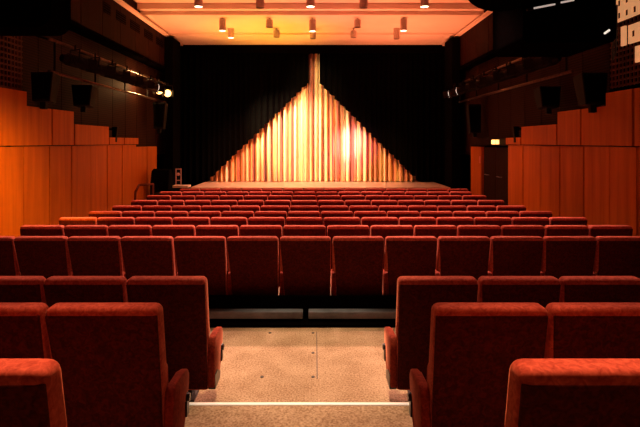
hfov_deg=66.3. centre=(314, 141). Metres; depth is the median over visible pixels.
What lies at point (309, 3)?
recessed light
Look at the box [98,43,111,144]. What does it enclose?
wall panel
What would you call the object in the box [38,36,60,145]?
wall panel
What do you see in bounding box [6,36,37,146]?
wall panel
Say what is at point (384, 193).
seat
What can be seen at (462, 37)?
trim
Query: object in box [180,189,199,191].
seat
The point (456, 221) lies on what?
seat
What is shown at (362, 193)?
seat
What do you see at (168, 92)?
spotlight
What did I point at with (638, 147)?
trim
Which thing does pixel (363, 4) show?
recessed light
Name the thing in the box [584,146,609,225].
wall panel
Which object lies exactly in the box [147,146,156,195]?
trim
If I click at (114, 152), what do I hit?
trim
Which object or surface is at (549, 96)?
grille
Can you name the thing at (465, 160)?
wall
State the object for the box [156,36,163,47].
air vent
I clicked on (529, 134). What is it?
trim
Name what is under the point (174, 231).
seat
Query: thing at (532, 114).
trim
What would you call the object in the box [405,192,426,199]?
seat
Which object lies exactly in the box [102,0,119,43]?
trim
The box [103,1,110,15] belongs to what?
air vent
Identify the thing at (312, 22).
recessed light
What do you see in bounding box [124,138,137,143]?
trim
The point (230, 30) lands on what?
recessed light
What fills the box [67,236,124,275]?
seat
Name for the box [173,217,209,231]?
seat
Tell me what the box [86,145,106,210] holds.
wall panel
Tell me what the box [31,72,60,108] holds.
wall speaker
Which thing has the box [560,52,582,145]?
trim
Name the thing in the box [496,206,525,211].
seat
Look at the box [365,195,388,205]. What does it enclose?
seat
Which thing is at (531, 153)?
trim
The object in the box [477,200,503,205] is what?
seat
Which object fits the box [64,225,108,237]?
seat
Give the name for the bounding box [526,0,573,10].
lamp
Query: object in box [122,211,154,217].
seat
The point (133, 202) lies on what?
seat
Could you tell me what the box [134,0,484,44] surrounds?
ceiling
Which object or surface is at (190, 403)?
trim
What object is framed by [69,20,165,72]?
trim
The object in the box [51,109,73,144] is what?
trim
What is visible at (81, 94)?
grille
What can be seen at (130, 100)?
trim
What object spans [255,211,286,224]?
seat
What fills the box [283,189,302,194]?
seat
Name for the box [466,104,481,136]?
wall speaker
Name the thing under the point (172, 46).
column
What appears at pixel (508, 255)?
seat
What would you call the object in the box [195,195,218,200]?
seat
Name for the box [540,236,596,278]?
seat
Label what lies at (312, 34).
recessed light
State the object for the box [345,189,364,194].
seat
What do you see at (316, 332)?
trim
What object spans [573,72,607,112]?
wall speaker
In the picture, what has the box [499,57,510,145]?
trim
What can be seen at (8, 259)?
seat
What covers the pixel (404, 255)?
seat
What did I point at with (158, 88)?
spotlight
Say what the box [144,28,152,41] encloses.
air vent
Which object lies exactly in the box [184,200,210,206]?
seat
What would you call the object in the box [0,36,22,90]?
lattice panel
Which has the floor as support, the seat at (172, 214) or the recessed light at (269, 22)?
the seat at (172, 214)
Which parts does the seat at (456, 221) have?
panel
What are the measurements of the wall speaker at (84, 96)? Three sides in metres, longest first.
0.560 x 0.437 x 0.316 m
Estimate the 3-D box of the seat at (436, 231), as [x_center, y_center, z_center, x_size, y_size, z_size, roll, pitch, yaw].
[1.513,1.505,6.335,0.540,0.910,0.420,0,0,0]
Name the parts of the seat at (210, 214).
backrest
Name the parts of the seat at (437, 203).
panel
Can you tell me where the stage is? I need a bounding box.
[191,181,450,191]
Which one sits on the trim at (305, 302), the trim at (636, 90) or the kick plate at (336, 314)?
the kick plate at (336, 314)
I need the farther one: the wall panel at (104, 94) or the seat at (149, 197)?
the wall panel at (104, 94)
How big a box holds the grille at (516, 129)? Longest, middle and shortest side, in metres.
0.218 x 0.123 x 0.014 m
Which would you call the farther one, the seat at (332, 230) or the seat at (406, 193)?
the seat at (406, 193)
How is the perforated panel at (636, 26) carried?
attached to the lattice panel at (627, 24)
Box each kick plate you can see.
[209,309,302,320]
[308,309,395,320]
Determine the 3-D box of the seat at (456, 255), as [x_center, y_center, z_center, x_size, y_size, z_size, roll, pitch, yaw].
[1.546,1.402,5.265,0.540,0.836,0.420,0,0,0]
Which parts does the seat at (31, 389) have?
panel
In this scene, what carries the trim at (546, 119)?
attached to the wall at (465, 160)
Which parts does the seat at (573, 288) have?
panel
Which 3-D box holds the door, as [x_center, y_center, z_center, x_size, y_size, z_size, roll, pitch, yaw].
[4.963,1.165,13.235,0.302,2.110,1.910,0,0,0]
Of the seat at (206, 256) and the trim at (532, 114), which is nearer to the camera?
the seat at (206, 256)
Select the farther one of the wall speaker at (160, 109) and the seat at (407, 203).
the wall speaker at (160, 109)
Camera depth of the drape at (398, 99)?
18.23 m
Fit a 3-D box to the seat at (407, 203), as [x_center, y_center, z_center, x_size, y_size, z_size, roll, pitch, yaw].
[1.973,1.655,10.275,0.540,0.910,0.420,0,0,0]
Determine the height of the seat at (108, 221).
0.910 m
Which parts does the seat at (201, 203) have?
panel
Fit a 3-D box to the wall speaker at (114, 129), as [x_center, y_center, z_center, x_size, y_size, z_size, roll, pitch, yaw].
[-5.049,-0.189,12.203,0.280,0.387,0.144,0,0,6]
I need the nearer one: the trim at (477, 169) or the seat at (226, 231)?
the seat at (226, 231)
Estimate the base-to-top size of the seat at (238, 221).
0.910 m
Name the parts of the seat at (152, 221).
panel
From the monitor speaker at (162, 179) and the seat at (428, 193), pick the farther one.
the monitor speaker at (162, 179)
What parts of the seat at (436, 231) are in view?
backrest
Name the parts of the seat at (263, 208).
backrest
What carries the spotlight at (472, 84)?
attached to the rail at (519, 59)
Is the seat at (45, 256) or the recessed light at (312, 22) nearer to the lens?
the seat at (45, 256)
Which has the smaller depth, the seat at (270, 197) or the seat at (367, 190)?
the seat at (270, 197)
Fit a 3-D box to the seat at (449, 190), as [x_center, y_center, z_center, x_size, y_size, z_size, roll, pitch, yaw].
[3.842,1.701,13.235,0.600,0.910,0.420,0,0,0]
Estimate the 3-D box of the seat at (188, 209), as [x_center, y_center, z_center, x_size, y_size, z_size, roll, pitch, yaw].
[-2.401,1.641,9.285,0.540,0.910,0.420,0,0,0]
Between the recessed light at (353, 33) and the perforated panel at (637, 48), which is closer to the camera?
the perforated panel at (637, 48)
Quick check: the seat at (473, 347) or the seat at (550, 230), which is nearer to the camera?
the seat at (473, 347)
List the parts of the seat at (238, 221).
backrest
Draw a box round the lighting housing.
[493,0,615,56]
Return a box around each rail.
[36,36,165,101]
[459,57,572,102]
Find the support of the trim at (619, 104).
attached to the wall at (465, 160)
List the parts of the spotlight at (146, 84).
barn door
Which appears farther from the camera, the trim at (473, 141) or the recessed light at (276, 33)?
the recessed light at (276, 33)
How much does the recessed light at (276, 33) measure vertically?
0.292 m
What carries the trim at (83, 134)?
attached to the wall at (161, 157)
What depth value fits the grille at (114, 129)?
12.16 m
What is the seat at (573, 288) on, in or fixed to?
on the floor
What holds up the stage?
on the floor
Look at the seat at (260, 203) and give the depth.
10.07 m
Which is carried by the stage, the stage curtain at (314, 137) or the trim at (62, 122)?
the stage curtain at (314, 137)
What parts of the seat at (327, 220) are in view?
backrest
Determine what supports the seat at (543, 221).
on the floor
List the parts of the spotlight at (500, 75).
barn door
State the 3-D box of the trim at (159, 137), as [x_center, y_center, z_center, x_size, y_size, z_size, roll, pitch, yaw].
[-5.266,-0.980,17.025,0.080,2.800,1.930,0,0,0]
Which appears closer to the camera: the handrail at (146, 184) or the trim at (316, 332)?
the trim at (316, 332)
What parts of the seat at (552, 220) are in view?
panel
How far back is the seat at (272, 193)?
12.04 m
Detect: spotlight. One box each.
[59,45,96,70]
[85,53,114,76]
[104,60,130,81]
[121,66,143,85]
[132,71,154,89]
[145,75,164,92]
[153,79,164,94]
[162,83,172,96]
[443,83,462,98]
[450,79,471,95]
[459,75,480,92]
[468,71,491,89]
[479,66,501,85]
[492,60,517,81]
[507,57,535,76]
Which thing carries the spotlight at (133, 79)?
attached to the rail at (54, 41)
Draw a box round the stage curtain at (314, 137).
[210,54,417,181]
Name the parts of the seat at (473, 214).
panel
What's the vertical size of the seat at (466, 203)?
0.910 m
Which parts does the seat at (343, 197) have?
backrest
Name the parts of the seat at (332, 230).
panel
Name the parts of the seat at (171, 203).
panel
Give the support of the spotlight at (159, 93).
attached to the rail at (54, 41)
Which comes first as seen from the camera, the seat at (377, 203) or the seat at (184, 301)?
the seat at (184, 301)
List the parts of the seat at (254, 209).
backrest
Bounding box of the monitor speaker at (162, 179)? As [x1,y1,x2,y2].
[150,169,172,194]
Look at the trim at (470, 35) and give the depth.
15.23 m
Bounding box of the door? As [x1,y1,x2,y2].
[484,146,507,205]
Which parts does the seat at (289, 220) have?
panel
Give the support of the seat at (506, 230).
on the floor
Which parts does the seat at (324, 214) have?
backrest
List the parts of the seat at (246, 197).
backrest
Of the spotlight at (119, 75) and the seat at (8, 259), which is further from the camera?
the spotlight at (119, 75)
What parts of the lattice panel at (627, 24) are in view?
pale strip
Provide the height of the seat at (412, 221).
0.910 m
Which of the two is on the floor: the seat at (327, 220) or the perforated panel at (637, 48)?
the seat at (327, 220)
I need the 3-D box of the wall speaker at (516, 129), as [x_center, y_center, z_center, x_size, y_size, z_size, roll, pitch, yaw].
[4.869,-0.179,11.703,0.280,0.387,0.144,0,0,-6]
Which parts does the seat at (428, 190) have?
panel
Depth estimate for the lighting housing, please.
7.10 m
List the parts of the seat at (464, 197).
panel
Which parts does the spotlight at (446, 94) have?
barn door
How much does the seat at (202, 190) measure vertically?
0.910 m
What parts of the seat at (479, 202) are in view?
panel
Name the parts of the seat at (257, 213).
backrest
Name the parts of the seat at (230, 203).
backrest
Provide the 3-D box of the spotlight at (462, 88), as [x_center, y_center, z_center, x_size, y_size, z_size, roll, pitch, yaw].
[4.432,-1.637,13.795,0.346,0.466,0.658,0,0,-43]
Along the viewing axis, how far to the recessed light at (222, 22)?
14.33 m
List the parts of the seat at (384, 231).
backrest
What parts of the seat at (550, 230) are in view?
panel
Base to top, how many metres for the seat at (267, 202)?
0.910 m
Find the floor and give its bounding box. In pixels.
[184,277,412,426]
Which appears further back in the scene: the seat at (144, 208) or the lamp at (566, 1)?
the seat at (144, 208)
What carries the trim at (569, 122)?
attached to the wall at (465, 160)
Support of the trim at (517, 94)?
attached to the wall at (465, 160)
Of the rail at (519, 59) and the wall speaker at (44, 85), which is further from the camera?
the rail at (519, 59)
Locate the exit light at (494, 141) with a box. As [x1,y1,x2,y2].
[491,139,499,144]
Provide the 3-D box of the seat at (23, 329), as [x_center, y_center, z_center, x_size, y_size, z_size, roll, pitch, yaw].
[-1.551,1.225,2.485,0.540,0.910,0.420,0,0,0]
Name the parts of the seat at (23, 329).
panel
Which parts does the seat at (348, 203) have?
backrest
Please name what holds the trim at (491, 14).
attached to the wall at (465, 160)
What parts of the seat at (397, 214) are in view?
backrest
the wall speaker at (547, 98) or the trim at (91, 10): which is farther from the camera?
the trim at (91, 10)
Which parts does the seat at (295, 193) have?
panel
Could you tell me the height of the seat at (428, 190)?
0.910 m
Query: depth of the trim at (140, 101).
14.76 m
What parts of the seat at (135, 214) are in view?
panel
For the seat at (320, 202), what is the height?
0.910 m
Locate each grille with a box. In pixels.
[31,74,50,98]
[72,86,90,103]
[112,127,116,135]
[153,104,164,125]
[469,106,480,129]
[514,127,518,135]
[541,88,559,104]
[584,75,606,101]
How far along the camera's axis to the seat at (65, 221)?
7.11 m
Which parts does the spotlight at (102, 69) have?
barn door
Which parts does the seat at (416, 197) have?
panel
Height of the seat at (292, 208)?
0.910 m
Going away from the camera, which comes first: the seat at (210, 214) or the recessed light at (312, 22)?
the seat at (210, 214)
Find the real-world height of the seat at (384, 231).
0.910 m
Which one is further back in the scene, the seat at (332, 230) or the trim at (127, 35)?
the trim at (127, 35)
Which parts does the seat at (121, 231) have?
panel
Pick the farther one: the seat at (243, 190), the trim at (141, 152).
the trim at (141, 152)
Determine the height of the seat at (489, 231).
0.910 m
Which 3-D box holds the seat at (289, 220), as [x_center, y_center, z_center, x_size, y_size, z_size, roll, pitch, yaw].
[-0.161,1.554,7.315,0.540,0.910,0.420,0,0,0]
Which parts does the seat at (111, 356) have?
armrest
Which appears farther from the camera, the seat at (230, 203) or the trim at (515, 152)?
the trim at (515, 152)
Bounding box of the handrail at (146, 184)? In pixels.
[134,183,153,199]
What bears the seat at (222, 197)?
on the floor
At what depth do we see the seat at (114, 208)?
9.08 m
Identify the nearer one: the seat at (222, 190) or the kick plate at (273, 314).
the kick plate at (273, 314)
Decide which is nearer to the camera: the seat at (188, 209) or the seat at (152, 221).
the seat at (152, 221)
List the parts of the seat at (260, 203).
backrest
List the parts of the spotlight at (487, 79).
barn door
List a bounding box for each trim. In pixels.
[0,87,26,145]
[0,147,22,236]
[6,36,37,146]
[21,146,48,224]
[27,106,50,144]
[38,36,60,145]
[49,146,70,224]
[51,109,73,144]
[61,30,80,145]
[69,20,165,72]
[71,0,80,23]
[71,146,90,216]
[74,124,93,144]
[81,0,101,34]
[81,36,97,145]
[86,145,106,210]
[94,126,108,144]
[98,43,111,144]
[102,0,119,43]
[107,145,121,210]
[109,137,123,143]
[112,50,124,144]
[114,0,182,45]
[120,0,134,50]
[122,145,135,205]
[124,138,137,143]
[125,56,135,144]
[135,2,147,57]
[136,61,145,146]
[136,147,146,199]
[146,65,154,146]
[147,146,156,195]
[148,25,158,62]
[155,69,164,154]
[159,33,164,65]
[189,402,408,404]
[208,295,396,327]
[316,332,317,378]
[442,11,492,45]
[459,50,496,72]
[460,33,464,65]
[460,70,468,154]
[465,25,475,63]
[469,65,477,154]
[470,137,513,145]
[471,147,483,194]
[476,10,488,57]
[478,61,487,146]
[488,57,498,145]
[489,13,492,50]
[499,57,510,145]
[506,137,520,144]
[508,145,522,205]
[511,57,524,137]
[521,126,537,144]
[523,145,539,210]
[525,57,540,145]
[538,124,557,144]
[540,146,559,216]
[541,62,559,145]
[558,109,581,144]
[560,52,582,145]
[560,146,583,216]
[582,106,605,145]
[583,43,613,146]
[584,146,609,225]
[606,89,633,145]
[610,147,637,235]
[634,88,639,145]
[638,147,639,235]
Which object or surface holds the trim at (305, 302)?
on the floor
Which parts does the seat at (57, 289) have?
panel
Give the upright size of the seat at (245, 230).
0.910 m
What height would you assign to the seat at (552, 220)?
0.910 m
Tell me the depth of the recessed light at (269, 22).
14.32 m
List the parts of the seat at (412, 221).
backrest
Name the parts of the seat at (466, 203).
panel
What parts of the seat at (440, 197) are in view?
backrest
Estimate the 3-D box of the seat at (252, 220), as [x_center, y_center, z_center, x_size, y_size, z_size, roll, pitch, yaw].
[-0.711,1.554,7.315,0.540,0.910,0.420,0,0,0]
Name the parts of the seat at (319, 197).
panel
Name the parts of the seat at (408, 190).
panel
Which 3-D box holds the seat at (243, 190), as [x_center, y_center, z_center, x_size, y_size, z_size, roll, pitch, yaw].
[-1.688,1.701,13.235,0.540,0.910,0.420,0,0,0]
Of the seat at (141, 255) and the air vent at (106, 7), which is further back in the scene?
the air vent at (106, 7)
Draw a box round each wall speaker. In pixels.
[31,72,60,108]
[72,85,97,112]
[109,127,118,141]
[153,102,167,132]
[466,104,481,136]
[512,126,520,142]
[533,86,560,113]
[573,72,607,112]
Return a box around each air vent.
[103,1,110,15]
[116,10,125,24]
[130,19,139,33]
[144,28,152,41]
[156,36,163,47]
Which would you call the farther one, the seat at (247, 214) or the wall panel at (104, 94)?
the wall panel at (104, 94)
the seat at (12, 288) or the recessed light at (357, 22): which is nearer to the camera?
the seat at (12, 288)
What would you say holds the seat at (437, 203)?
on the floor
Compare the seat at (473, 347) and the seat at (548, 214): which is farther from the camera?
the seat at (548, 214)
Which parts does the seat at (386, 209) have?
backrest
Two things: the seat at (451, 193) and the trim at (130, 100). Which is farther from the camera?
the trim at (130, 100)
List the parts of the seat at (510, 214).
panel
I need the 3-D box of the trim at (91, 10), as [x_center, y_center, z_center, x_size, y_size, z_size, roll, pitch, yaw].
[-5.156,-3.215,11.010,0.300,1.430,1.044,0,0,0]
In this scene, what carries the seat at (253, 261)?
on the floor
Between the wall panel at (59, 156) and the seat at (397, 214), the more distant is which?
the wall panel at (59, 156)
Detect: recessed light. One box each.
[194,0,202,7]
[219,18,225,31]
[228,28,233,38]
[256,0,263,8]
[266,18,272,27]
[273,28,279,37]
[306,0,314,7]
[309,18,315,31]
[310,32,315,38]
[350,28,356,37]
[354,18,360,27]
[359,0,367,8]
[393,28,399,39]
[400,18,406,31]
[420,0,428,7]
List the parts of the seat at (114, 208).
panel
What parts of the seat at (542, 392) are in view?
panel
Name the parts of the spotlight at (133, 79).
barn door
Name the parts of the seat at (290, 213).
panel, backrest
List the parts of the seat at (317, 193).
panel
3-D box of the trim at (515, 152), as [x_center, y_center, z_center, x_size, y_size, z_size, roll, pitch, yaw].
[4.981,1.250,11.825,0.306,2.340,0.854,0,0,0]
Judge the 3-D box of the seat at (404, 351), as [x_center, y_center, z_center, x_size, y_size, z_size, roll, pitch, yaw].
[0.795,1.365,3.465,0.592,0.910,0.420,0,0,0]
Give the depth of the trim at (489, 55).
14.70 m
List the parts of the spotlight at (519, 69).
barn door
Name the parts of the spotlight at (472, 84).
barn door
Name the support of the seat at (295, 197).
on the floor
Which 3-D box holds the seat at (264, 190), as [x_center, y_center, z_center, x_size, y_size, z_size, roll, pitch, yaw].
[-1.138,1.701,13.235,0.540,0.910,0.420,0,0,0]
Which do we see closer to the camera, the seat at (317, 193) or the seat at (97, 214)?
the seat at (97, 214)
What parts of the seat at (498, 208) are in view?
panel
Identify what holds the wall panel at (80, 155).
attached to the wall at (161, 157)
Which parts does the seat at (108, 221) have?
panel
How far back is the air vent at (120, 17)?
12.60 m
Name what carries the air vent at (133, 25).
attached to the wall at (161, 157)
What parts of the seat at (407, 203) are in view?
backrest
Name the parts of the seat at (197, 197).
panel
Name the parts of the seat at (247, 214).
backrest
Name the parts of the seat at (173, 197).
backrest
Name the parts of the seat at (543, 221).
panel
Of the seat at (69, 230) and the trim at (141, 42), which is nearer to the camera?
the seat at (69, 230)
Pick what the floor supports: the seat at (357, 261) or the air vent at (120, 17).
the seat at (357, 261)
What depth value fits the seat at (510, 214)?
8.10 m
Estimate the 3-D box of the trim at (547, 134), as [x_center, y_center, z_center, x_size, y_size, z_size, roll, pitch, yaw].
[4.947,-0.145,10.080,0.374,0.410,0.804,0,0,0]
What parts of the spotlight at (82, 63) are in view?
barn door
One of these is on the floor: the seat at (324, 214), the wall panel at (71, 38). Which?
the seat at (324, 214)
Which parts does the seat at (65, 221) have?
panel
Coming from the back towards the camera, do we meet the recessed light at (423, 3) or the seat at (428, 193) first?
the seat at (428, 193)
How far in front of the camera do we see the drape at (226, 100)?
18.23 m
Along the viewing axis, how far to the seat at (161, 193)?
12.04 m
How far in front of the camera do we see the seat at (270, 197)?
11.06 m
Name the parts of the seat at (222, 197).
backrest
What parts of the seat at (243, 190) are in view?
panel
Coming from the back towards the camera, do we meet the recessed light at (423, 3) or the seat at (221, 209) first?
the recessed light at (423, 3)
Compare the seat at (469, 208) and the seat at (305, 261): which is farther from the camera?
the seat at (469, 208)
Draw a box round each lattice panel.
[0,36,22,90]
[610,0,639,88]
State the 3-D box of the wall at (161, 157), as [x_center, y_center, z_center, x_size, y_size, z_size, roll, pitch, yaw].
[-5.431,-0.730,9.500,0.250,7.100,25.000,0,0,0]
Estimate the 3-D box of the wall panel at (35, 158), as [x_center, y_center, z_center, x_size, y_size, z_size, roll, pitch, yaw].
[-5.156,1.250,8.815,0.300,2.340,0.794,0,0,0]
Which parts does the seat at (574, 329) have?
panel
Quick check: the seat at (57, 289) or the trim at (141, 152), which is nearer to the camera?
the seat at (57, 289)
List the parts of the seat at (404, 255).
armrest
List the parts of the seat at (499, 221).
panel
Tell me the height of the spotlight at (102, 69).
0.459 m
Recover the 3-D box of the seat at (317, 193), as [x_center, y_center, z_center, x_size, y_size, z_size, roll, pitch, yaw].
[0.290,1.678,12.245,0.540,0.910,0.420,0,0,0]
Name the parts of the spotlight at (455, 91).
barn door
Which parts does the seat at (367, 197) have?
backrest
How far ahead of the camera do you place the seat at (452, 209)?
9.08 m
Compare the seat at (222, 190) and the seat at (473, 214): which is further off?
the seat at (222, 190)
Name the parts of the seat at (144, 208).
panel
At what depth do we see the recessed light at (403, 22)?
14.33 m
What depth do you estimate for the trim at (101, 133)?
11.37 m
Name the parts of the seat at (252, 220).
backrest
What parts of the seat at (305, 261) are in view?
armrest, backrest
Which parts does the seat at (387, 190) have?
panel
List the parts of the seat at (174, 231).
backrest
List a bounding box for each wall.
[0,36,180,184]
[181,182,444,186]
[460,17,639,191]
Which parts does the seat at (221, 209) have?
backrest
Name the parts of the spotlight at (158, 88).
barn door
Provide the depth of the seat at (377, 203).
10.07 m
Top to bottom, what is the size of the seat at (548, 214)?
0.910 m
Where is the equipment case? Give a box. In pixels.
[173,185,190,191]
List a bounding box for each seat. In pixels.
[0,236,19,275]
[0,276,45,303]
[0,302,50,358]
[0,358,66,426]
[14,236,72,278]
[20,225,64,235]
[43,276,127,306]
[45,302,190,426]
[59,217,96,225]
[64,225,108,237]
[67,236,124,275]
[88,211,121,217]
[97,217,134,226]
[108,225,151,237]
[112,206,141,211]
[120,236,175,279]
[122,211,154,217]
[126,276,224,401]
[131,200,157,205]
[135,217,172,226]
[142,206,171,211]
[147,195,170,200]
[152,225,195,272]
[155,211,187,219]
[158,200,184,206]
[160,192,181,195]
[171,195,194,204]
[172,206,200,212]
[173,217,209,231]
[174,236,226,294]
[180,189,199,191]
[182,192,203,195]
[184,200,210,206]
[188,211,220,224]
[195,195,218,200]
[196,225,238,280]
[201,189,220,194]
[201,206,229,216]
[204,192,225,199]
[210,217,247,235]
[211,200,237,210]
[220,195,243,204]
[221,189,240,194]
[221,211,253,222]
[227,192,248,196]
[227,236,278,294]
[231,206,259,216]
[238,200,263,210]
[240,225,281,286]
[242,189,261,191]
[244,195,267,205]
[248,217,284,235]
[249,192,270,195]
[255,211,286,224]
[260,206,288,216]
[262,189,282,192]
[265,200,290,210]
[268,195,291,200]
[271,192,292,199]
[280,236,330,294]
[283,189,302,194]
[283,225,325,235]
[286,217,321,224]
[288,211,319,216]
[290,206,318,210]
[291,200,316,205]
[293,195,315,199]
[294,192,314,194]
[304,189,323,195]
[316,192,337,199]
[317,195,339,205]
[318,200,343,211]
[320,206,347,216]
[321,211,352,224]
[324,189,343,191]
[324,217,359,235]
[327,225,368,293]
[331,236,383,294]
[338,192,359,199]
[341,195,364,205]
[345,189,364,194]
[345,200,370,210]
[349,206,377,216]
[354,211,385,224]
[361,192,381,195]
[361,217,397,235]
[365,189,385,194]
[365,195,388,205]
[370,225,412,268]
[371,200,396,208]
[378,206,406,216]
[382,236,436,294]
[382,276,477,391]
[383,192,404,196]
[386,189,405,191]
[387,211,418,224]
[389,195,412,205]
[398,200,423,210]
[399,217,435,235]
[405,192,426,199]
[407,189,426,191]
[407,302,547,426]
[408,206,436,216]
[414,195,437,200]
[414,225,456,257]
[420,211,452,218]
[424,200,450,206]
[427,189,447,191]
[427,192,448,195]
[435,236,489,280]
[436,217,473,226]
[437,206,466,212]
[438,195,461,205]
[448,189,467,194]
[450,192,471,195]
[451,200,476,206]
[453,211,485,218]
[457,225,500,271]
[462,195,485,200]
[467,206,495,211]
[473,217,511,226]
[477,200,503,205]
[477,276,560,307]
[486,211,518,217]
[488,236,543,275]
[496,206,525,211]
[501,225,544,237]
[505,358,639,426]
[511,217,548,225]
[519,211,551,217]
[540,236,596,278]
[544,225,588,235]
[544,302,639,357]
[549,217,586,225]
[559,276,639,301]
[588,225,632,236]
[593,236,639,278]
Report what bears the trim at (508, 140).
attached to the wall at (465, 160)
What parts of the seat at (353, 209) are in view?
backrest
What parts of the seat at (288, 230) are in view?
panel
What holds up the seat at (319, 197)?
on the floor
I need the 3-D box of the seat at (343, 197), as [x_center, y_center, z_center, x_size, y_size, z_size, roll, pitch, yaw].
[0.855,1.663,11.265,0.540,0.910,0.420,0,0,0]
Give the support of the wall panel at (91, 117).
attached to the wall at (161, 157)
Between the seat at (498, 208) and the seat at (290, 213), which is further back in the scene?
the seat at (498, 208)
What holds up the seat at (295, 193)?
on the floor
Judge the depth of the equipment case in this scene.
15.00 m
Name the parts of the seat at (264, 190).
panel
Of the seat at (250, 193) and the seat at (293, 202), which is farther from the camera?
the seat at (250, 193)
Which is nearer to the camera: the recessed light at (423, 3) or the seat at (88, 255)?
the seat at (88, 255)
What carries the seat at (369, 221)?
on the floor
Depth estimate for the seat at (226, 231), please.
6.13 m
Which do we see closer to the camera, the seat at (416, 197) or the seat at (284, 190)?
the seat at (416, 197)
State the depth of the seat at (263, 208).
9.08 m
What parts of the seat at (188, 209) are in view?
panel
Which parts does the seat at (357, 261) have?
armrest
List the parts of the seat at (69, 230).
panel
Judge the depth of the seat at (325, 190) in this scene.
13.02 m
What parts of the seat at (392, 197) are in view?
backrest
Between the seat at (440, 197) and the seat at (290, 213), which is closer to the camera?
the seat at (290, 213)
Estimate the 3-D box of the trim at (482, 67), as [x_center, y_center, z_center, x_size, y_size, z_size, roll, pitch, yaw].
[5.094,-0.980,14.775,0.080,2.800,0.830,0,0,0]
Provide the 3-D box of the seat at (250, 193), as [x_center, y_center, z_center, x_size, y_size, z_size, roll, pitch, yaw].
[-1.360,1.678,12.245,0.540,0.910,0.420,0,0,0]
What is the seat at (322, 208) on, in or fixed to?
on the floor
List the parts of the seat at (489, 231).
backrest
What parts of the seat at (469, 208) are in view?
panel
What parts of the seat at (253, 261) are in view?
armrest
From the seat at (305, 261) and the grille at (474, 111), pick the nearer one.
the seat at (305, 261)
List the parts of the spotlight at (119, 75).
barn door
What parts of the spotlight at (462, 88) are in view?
barn door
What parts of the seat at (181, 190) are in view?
panel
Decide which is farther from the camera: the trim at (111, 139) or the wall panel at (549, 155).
the trim at (111, 139)
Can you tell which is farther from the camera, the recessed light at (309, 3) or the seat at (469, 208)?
the recessed light at (309, 3)
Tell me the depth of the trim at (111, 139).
12.21 m
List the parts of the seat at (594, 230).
panel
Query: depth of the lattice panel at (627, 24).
7.60 m
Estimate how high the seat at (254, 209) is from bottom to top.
0.910 m
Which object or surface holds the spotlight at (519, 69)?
attached to the rail at (519, 59)
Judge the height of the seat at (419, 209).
0.910 m
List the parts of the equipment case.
case lid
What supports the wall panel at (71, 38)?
attached to the wall at (161, 157)
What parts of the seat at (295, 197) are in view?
panel, backrest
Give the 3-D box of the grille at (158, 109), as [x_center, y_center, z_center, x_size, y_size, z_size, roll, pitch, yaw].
[-4.808,-0.823,15.073,0.352,0.689,0.040,0,-7,0]
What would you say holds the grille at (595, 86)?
attached to the wall speaker at (590, 87)
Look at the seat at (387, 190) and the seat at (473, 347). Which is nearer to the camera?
the seat at (473, 347)
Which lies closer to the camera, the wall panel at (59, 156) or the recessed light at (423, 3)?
the wall panel at (59, 156)
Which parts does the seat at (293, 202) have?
panel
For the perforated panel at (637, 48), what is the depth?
7.28 m
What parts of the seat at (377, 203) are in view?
backrest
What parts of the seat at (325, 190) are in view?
panel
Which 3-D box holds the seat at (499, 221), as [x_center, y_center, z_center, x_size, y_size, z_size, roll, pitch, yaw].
[2.589,1.554,7.315,0.540,0.910,0.420,0,0,0]
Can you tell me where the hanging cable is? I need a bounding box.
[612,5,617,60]
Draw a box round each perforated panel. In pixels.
[616,0,639,21]
[628,21,639,43]
[635,45,639,62]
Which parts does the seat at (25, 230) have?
panel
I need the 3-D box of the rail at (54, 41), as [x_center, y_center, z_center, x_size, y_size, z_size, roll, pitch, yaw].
[-5.099,-1.655,12.500,0.485,0.769,7.000,0,0,0]
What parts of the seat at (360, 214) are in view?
backrest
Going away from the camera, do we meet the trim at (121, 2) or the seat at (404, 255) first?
the seat at (404, 255)
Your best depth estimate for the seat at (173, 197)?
11.06 m
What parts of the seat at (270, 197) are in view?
panel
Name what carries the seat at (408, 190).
on the floor
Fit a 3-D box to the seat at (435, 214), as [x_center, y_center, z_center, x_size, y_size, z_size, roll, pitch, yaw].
[2.011,1.605,8.305,0.540,0.910,0.420,0,0,0]
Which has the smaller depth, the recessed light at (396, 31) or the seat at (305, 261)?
the seat at (305, 261)
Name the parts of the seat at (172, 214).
panel, backrest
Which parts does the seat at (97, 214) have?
panel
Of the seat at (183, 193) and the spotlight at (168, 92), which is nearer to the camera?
the seat at (183, 193)
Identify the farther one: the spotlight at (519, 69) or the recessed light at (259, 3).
the recessed light at (259, 3)
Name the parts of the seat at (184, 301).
panel, armrest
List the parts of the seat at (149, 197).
panel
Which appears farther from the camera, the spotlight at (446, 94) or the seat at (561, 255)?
the spotlight at (446, 94)
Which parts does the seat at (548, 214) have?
panel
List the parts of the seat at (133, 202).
panel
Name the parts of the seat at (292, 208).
panel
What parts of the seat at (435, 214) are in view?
panel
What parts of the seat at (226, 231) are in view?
backrest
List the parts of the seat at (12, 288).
panel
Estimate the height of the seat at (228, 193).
0.910 m
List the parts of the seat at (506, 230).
panel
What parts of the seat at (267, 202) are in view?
backrest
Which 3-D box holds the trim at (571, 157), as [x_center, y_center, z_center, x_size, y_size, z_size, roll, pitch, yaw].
[4.981,1.250,9.235,0.306,2.340,0.814,0,0,0]
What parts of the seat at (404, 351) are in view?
armrest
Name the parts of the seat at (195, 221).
backrest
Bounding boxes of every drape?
[180,54,308,181]
[320,54,444,181]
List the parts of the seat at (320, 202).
backrest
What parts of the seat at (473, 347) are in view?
armrest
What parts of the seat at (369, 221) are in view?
backrest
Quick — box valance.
[180,45,444,53]
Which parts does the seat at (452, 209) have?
panel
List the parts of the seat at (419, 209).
backrest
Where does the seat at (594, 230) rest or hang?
on the floor

